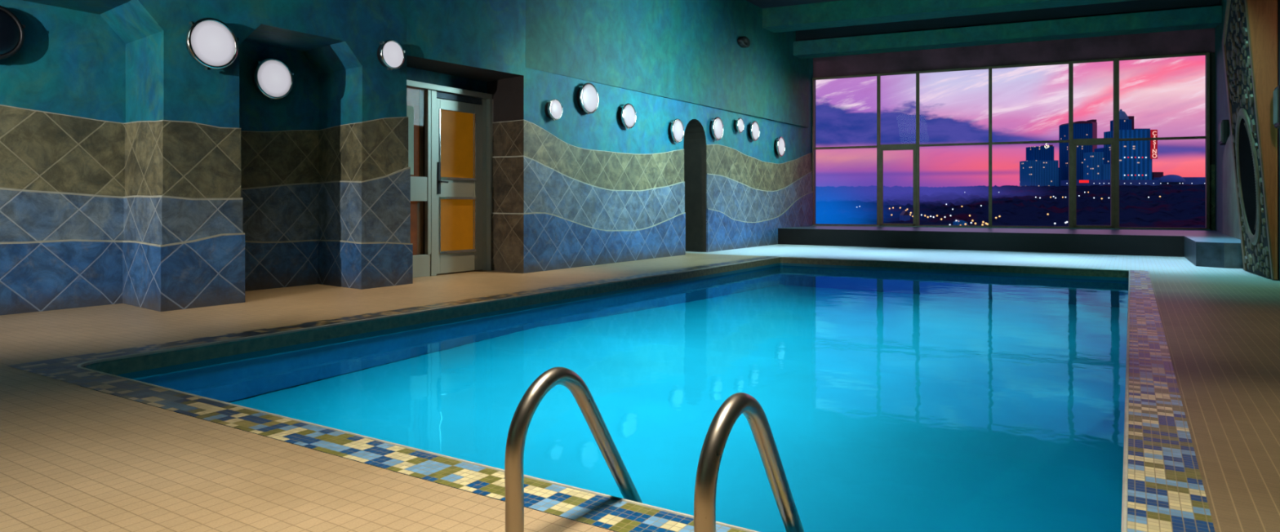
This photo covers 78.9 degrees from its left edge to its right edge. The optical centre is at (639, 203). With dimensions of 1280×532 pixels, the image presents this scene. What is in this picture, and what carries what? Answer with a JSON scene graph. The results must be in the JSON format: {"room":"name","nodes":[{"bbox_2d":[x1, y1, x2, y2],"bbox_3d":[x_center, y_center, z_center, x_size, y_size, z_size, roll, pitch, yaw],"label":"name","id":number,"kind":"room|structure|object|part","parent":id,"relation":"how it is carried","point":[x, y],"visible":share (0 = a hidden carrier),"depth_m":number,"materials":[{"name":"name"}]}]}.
{"room":"indoor swimming pool","nodes":[
{"label":"indoor swimming pool","id":0,"kind":"room"},
{"bbox_2d":[0,0,815,255],"bbox_3d":[-2.169,-1.610,10.565,1.650,5.020,21.950,0,0,32],"label":"wall","id":1,"kind":"structure","parent":0,"point":[124,61],"depth_m":8.30,"materials":[{"name":"teal paint"}]},
{"bbox_2d":[0,5,25,59],"bbox_3d":[-5.157,-1.360,6.160,0.122,0.459,0.448,0,0,32],"label":"wall light","id":2,"kind":"object","parent":1,"relation":"attached to","point":[11,29],"visible":1,"depth_m":6.23,"materials":[{"name":"black metal"}]},
{"bbox_2d":[186,17,238,70],"bbox_3d":[-3.744,-1.390,6.787,0.122,0.459,0.448,0,0,32],"label":"wall light","id":3,"kind":"object","parent":1,"relation":"attached to","point":[210,41],"visible":1,"depth_m":6.74,"materials":[{"name":"white glass"}]},
{"bbox_2d":[253,57,293,100],"bbox_3d":[-3.873,-1.310,8.193,0.122,0.449,0.439,0,0,32],"label":"wall light","id":4,"kind":"object","parent":1,"relation":"attached to","point":[272,77],"visible":1,"depth_m":8.14,"materials":[{"name":"white glass"}]},
{"bbox_2d":[377,39,404,70],"bbox_3d":[-2.704,-1.609,8.434,0.122,0.331,0.324,0,0,32],"label":"wall light","id":5,"kind":"object","parent":1,"relation":"attached to","point":[390,54],"visible":1,"depth_m":8.38,"materials":[{"name":"white glass"}]},
{"bbox_2d":[0,104,812,198],"bbox_3d":[-2.000,-0.639,10.280,1.079,1.228,21.650,0,0,32],"label":"wall tiles","id":6,"kind":"structure","parent":1,"relation":"attached to","point":[40,150],"depth_m":8.01,"materials":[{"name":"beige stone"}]},
{"bbox_2d":[0,155,812,244],"bbox_3d":[-1.994,-0.165,10.277,1.091,1.264,21.650,0,0,32],"label":"wall tiles","id":7,"kind":"structure","parent":1,"relation":"attached to","point":[375,210],"depth_m":8.42,"materials":[{"name":"grey tile"}]},
{"bbox_2d":[0,191,813,315],"bbox_3d":[-1.988,0.301,10.274,1.105,1.197,21.650,0,0,32],"label":"wall tiles","id":8,"kind":"structure","parent":1,"relation":"attached to","point":[37,276],"depth_m":8.16,"materials":[{"name":"blue tile"}]},
{"bbox_2d":[406,80,493,277],"bbox_3d":[-2.608,-0.290,9.660,0.153,2.380,2.111,0,0,33],"label":"door","id":9,"kind":"structure","parent":1,"relation":"in","point":[455,188],"depth_m":9.97,"materials":[{"name":"silver metal"}]},
{"bbox_2d":[406,105,413,174],"bbox_3d":[-2.838,-0.765,9.314,0.006,0.830,0.320,0,0,32],"label":"notice","id":10,"kind":"object","parent":9,"relation":"attached to","point":[410,109],"visible":0.36,"depth_m":9.41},
{"bbox_2d":[417,89,423,254],"bbox_3d":[-2.721,-0.390,9.607,0.020,2.040,0.100,0,0,32],"label":"glass pane","id":11,"kind":"object","parent":9,"relation":"hanging from","point":[420,92],"depth_m":9.60,"materials":[{"name":"glass"}]},
{"bbox_3d":[-2.876,-0.255,9.249,0.060,2.310,0.970,0,0,32],"label":"panel","id":12,"kind":"part","parent":9,"relation":"part of","materials":[{"name":"silver metal"}]},
{"bbox_3d":[-2.478,-0.320,9.776,0.060,0.400,0.136,0,0,32],"label":"handle","id":13,"kind":"part","parent":9,"relation":"part of","materials":[{"name":"black metal"}]},
{"bbox_3d":[-2.377,-0.757,10.049,0.010,0.865,0.605,0,0,32],"label":"pane","id":14,"kind":"part","parent":9,"relation":"part of","materials":[{"name":"orange glass"}]},
{"bbox_3d":[-2.377,0.275,10.049,0.010,0.690,0.605,0,0,32],"label":"pane","id":15,"kind":"part","parent":9,"relation":"part of","materials":[{"name":"orange glass"}]},
{"bbox_2d":[544,98,563,120],"bbox_3d":[-1.163,-1.265,10.499,0.122,0.299,0.292,0,0,32],"label":"wall light","id":16,"kind":"object","parent":1,"relation":"attached to","point":[553,108],"visible":1,"depth_m":10.44,"materials":[{"name":"white glass"}]},
{"bbox_2d":[576,82,599,114],"bbox_3d":[-0.750,-1.505,11.153,0.122,0.459,0.448,0,0,32],"label":"wall light","id":17,"kind":"object","parent":1,"relation":"attached to","point":[587,96],"visible":1,"depth_m":11.08,"materials":[{"name":"white glass"}]},
{"bbox_2d":[617,102,635,128],"bbox_3d":[-0.196,-1.350,12.030,0.122,0.404,0.395,0,0,32],"label":"wall light","id":18,"kind":"object","parent":1,"relation":"attached to","point":[627,113],"visible":1,"depth_m":11.95,"materials":[{"name":"white glass"}]},
{"bbox_2d":[525,0,808,127],"bbox_3d":[1.285,-2.945,14.415,0.100,2.350,10.250,0,0,32],"label":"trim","id":19,"kind":"structure","parent":1,"relation":"attached to","point":[686,51],"depth_m":13.38,"materials":[{"name":"green paint"}]},
{"bbox_2d":[668,118,684,142],"bbox_3d":[0.622,-1.245,13.326,0.122,0.422,0.412,0,0,32],"label":"wall light","id":20,"kind":"object","parent":1,"relation":"attached to","point":[676,128],"visible":1,"depth_m":13.24,"materials":[{"name":"white glass"}]},
{"bbox_2d":[709,116,723,141],"bbox_3d":[1.439,-1.405,14.620,0.122,0.449,0.439,0,0,32],"label":"wall light","id":21,"kind":"object","parent":1,"relation":"attached to","point":[716,125],"visible":1,"depth_m":14.53,"materials":[{"name":"white glass"}]},
{"bbox_2d":[733,117,743,133],"bbox_3d":[1.968,-1.550,15.459,0.122,0.308,0.302,0,0,32],"label":"wall light","id":22,"kind":"object","parent":1,"relation":"attached to","point":[738,123],"visible":1,"depth_m":15.38,"materials":[{"name":"white glass"}]},
{"bbox_2d":[737,35,750,48],"bbox_3d":[2.087,-3.230,15.535,0.110,0.211,0.408,0,0,32],"label":"wall speaker","id":23,"kind":"object","parent":1,"relation":"attached to","point":[741,40],"visible":1,"depth_m":15.46},
{"bbox_2d":[747,120,759,141],"bbox_3d":[2.352,-1.495,16.066,0.122,0.422,0.412,0,0,32],"label":"wall light","id":24,"kind":"object","parent":1,"relation":"attached to","point":[753,131],"visible":1,"depth_m":15.97,"materials":[{"name":"white glass"}]},
{"bbox_2d":[773,136,785,157],"bbox_3d":[3.105,-1.260,17.258,0.122,0.459,0.448,0,0,32],"label":"wall light","id":25,"kind":"object","parent":1,"relation":"attached to","point":[779,144],"visible":1,"depth_m":17.16,"materials":[{"name":"white glass"}]},
{"bbox_2d":[0,244,1279,531],"bbox_3d":[1.579,1.000,9.056,11.400,0.200,23.400,0,0,32],"label":"floor","id":26,"kind":"structure","parent":0,"point":[73,458],"depth_m":3.13,"materials":[{"name":"beige tile"}]},
{"bbox_2d":[80,262,1128,531],"bbox_3d":[1.686,2.445,7.371,4.980,2.890,10.435,0,0,32],"label":"basin","id":27,"kind":"object","parent":26,"relation":"in","point":[146,373],"visible":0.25,"depth_m":6.71,"materials":[{"name":"tile"}]},
{"bbox_2d":[76,256,1129,531],"bbox_3d":[1.699,0.947,7.392,5.006,0.107,10.411,0,0,32],"label":"trim","id":28,"kind":"structure","parent":27,"relation":"attached to","point":[113,366],"depth_m":5.96,"materials":[{"name":"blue tile"}]},
{"bbox_2d":[133,265,1128,531],"bbox_3d":[1.699,1.040,7.392,4.984,0.001,10.389,0,0,32],"label":"pool water","id":29,"kind":"object","parent":27,"relation":"in","point":[891,401],"visible":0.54,"depth_m":4.34,"materials":[{"name":"blue liquid"}]},
{"bbox_2d":[7,256,1215,531],"bbox_3d":[1.640,0.898,7.341,5.455,0.001,10.635,0,0,32],"label":"trim","id":30,"kind":"structure","parent":26,"relation":"on","point":[1166,492],"depth_m":2.96,"materials":[{"name":"tile"}]},
{"bbox_2d":[504,367,804,531],"bbox_3d":[0.099,1.197,2.114,0.660,1.506,0.820,0,0,32],"label":"pool ladder","id":31,"kind":"object","parent":26,"relation":"attached to","point":[723,421],"visible":0.96,"depth_m":1.95,"materials":[{"name":"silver metal"}]},
{"bbox_3d":[-0.124,1.197,2.266,0.047,1.506,0.769,0,0,32],"label":"handrail","id":32,"kind":"part","parent":31,"relation":"part of","materials":[{"name":"silver metal"}]},
{"bbox_3d":[0.332,1.197,1.978,0.047,1.506,0.769,0,0,32],"label":"handrail","id":33,"kind":"part","parent":31,"relation":"part of","materials":[{"name":"silver metal"}]},
{"bbox_2d":[777,226,1243,268],"bbox_3d":[6.663,0.724,15.408,8.095,0.352,6.130,0,0,32],"label":"window ledge","id":34,"kind":"object","parent":26,"relation":"on","point":[1202,248],"visible":0.89,"depth_m":14.57,"materials":[{"name":"tile"}]},
{"bbox_2d":[1222,0,1278,279],"bbox_3d":[7.646,-1.250,9.760,0.431,4.301,1.470,0,0,32],"label":"wall","id":35,"kind":"structure","parent":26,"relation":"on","point":[1250,33],"depth_m":9.34,"materials":[{"name":"grey stone"}]},
{"bbox_2d":[1239,118,1257,235],"bbox_3d":[7.647,-0.340,9.771,0.113,1.494,0.891,0,0,27],"label":"mirror glass","id":36,"kind":"object","parent":35,"relation":"attached to","point":[1247,182],"depth_m":9.80,"materials":[{"name":"black mirror"}]},
{"bbox_2d":[746,0,839,8],"bbox_3d":[1.605,-4.220,9.098,11.400,0.200,23.500,0,0,32],"label":"ceiling","id":37,"kind":"structure","parent":0,"point":[761,3],"depth_m":15.95,"materials":[{"name":"paint"}]},
{"bbox_2d":[762,0,1133,32],"bbox_3d":[6.417,-3.950,15.050,8.120,0.460,0.600,0,0,24],"label":"beam","id":38,"kind":"structure","parent":37,"relation":"attached to","point":[841,13],"depth_m":15.49,"materials":[{"name":"green paint"}]},
{"bbox_2d":[793,0,1222,58],"bbox_3d":[7.331,-3.765,16.484,8.120,0.710,0.500,0,0,24],"label":"beam","id":39,"kind":"structure","parent":37,"relation":"attached to","point":[1135,16],"depth_m":16.14,"materials":[{"name":"green paint"}]},
{"bbox_2d":[813,27,1215,230],"bbox_3d":[8.130,-1.610,17.679,10.100,5.020,0.255,0,0,24],"label":"wall","id":40,"kind":"structure","parent":0,"point":[1202,40],"depth_m":17.14,"materials":[{"name":"paint"}]},
{"bbox_2d":[812,52,1210,230],"bbox_3d":[7.953,-1.270,17.536,8.090,3.660,0.160,0,0,24],"label":"window","id":41,"kind":"structure","parent":40,"relation":"in","point":[1113,142],"depth_m":16.97,"materials":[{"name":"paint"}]},
{"bbox_3d":[7.953,0.542,17.536,8.090,0.035,0.160,0,0,24],"label":"sill","id":42,"kind":"part","parent":41,"relation":"part of","materials":[{"name":"tile"}]},
{"bbox_2d":[1214,0,1279,280],"bbox_3d":[5.693,-1.610,6.281,0.001,5.020,23.100,0,0,32],"label":"wall","id":43,"kind":"structure","parent":0,"point":[1221,110],"depth_m":14.92,"materials":[{"name":"green paint"}]},
{"bbox_2d":[1218,119,1228,145],"bbox_3d":[10.420,-1.270,13.880,0.112,0.420,0.500,0,0,32],"label":"box light","id":44,"kind":"object","parent":43,"relation":"attached to","point":[1224,124],"visible":0.93,"depth_m":13.68,"materials":[{"name":"grey stone"}]},
{"bbox_2d":[1222,134,1240,239],"bbox_3d":[9.589,-0.327,12.513,0.062,1.747,3.900,0,0,32],"label":"stone panel","id":45,"kind":"object","parent":43,"relation":"attached to","point":[1230,223],"visible":0.3,"depth_m":13.21,"materials":[{"name":"grey stone"}]},
{"bbox_2d":[1273,84,1279,128],"bbox_3d":[7.117,-1.080,8.634,0.097,0.460,0.360,0,0,32],"label":"box light","id":46,"kind":"object","parent":43,"relation":"attached to","point":[1277,91],"visible":1,"depth_m":8.59,"materials":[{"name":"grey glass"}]},
{"label":"outside","id":47,"kind":"structure","parent":0,"visible":0},
{"bbox_2d":[815,183,1204,227],"bbox_3d":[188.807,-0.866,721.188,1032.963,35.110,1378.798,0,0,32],"label":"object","id":48,"kind":"structure","parent":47,"point":[1182,206],"depth_m":438.01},
{"bbox_2d":[899,210,910,221],"bbox_3d":[128.253,6.139,376.500,3.452,5.383,5.000,0,0,0],"label":"building","id":49,"kind":"structure","parent":48,"relation":"on","point":[904,215],"depth_m":374.01,"materials":[{"name":"blue"}]},
{"bbox_2d":[952,220,967,225],"bbox_3d":[139.048,8.916,337.500,4.334,3.300,5.000,0,0,0],"label":"building","id":50,"kind":"structure","parent":48,"relation":"on","point":[961,222],"depth_m":335.01,"materials":[{"name":"blue"}]},
{"bbox_2d":[1019,145,1062,186],"bbox_3d":[418.996,-35.799,811.000,35.069,49.680,22.000,0,0,0],"label":"hotel","id":51,"kind":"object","parent":48,"relation":"on","point":[1040,168],"visible":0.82,"depth_m":799.93,"materials":[{"name":"blue"}]},
{"bbox_2d":[1058,119,1097,180],"bbox_3d":[458.448,-48.950,812.850,26.301,75.982,26.300,0,0,0],"label":"building","id":52,"kind":"structure","parent":48,"relation":"on","point":[1087,129],"depth_m":799.93,"materials":[{"name":"blue"}]},
{"bbox_2d":[1083,147,1110,179],"bbox_3d":[456.023,-32.699,769.500,26.721,44.301,17.000,0,0,0],"label":"hotel","id":53,"kind":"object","parent":48,"relation":"on","point":[1096,166],"visible":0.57,"depth_m":762.00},
{"bbox_2d":[1103,109,1157,179],"bbox_3d":[511.964,-54.700,811.675,38.356,87.482,28.650,0,0,0],"label":"casino","id":54,"kind":"structure","parent":48,"relation":"on","point":[1135,157],"depth_m":799.93,"materials":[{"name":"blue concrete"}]},
{"bbox_3d":[527.854,-61.005,798.299,6.575,29.954,1.000,0,0,0],"label":"sign panel","id":55,"kind":"part","parent":54,"relation":"part of","materials":[{"name":"red"}]},
{"bbox_2d":[1060,177,1204,186],"bbox_3d":[496.808,-16.174,769.000,151.890,19.689,22.000,0,0,0],"label":"podium","id":56,"kind":"object","parent":48,"relation":"on","point":[1188,180],"visible":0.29,"depth_m":757.92,"materials":[{"name":"blue"}]},
{"bbox_2d":[1079,180,1088,182],"bbox_3d":[429.567,-21.390,752.000,9.000,2.600,0.600,0,0,0],"label":"lit sign","id":57,"kind":"object","parent":56,"relation":"attached to","point":[1080,181],"visible":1,"depth_m":751.65,"materials":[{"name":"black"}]},
{"bbox_2d":[1158,174,1185,182],"bbox_3d":[518.140,-24.517,757.999,23.000,7.500,23.000,0,0,32],"label":"domed roof","id":58,"kind":"structure","parent":56,"relation":"on","point":[1169,178],"depth_m":750.37,"materials":[{"name":"blue"}]},
{"bbox_2d":[1151,172,1164,179],"bbox_3d":[541.735,-21.918,821.999,18.995,21.918,24.000,0,0,0],"label":"roofed building","id":59,"kind":"structure","parent":48,"relation":"on","point":[1154,175],"depth_m":809.96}
]}

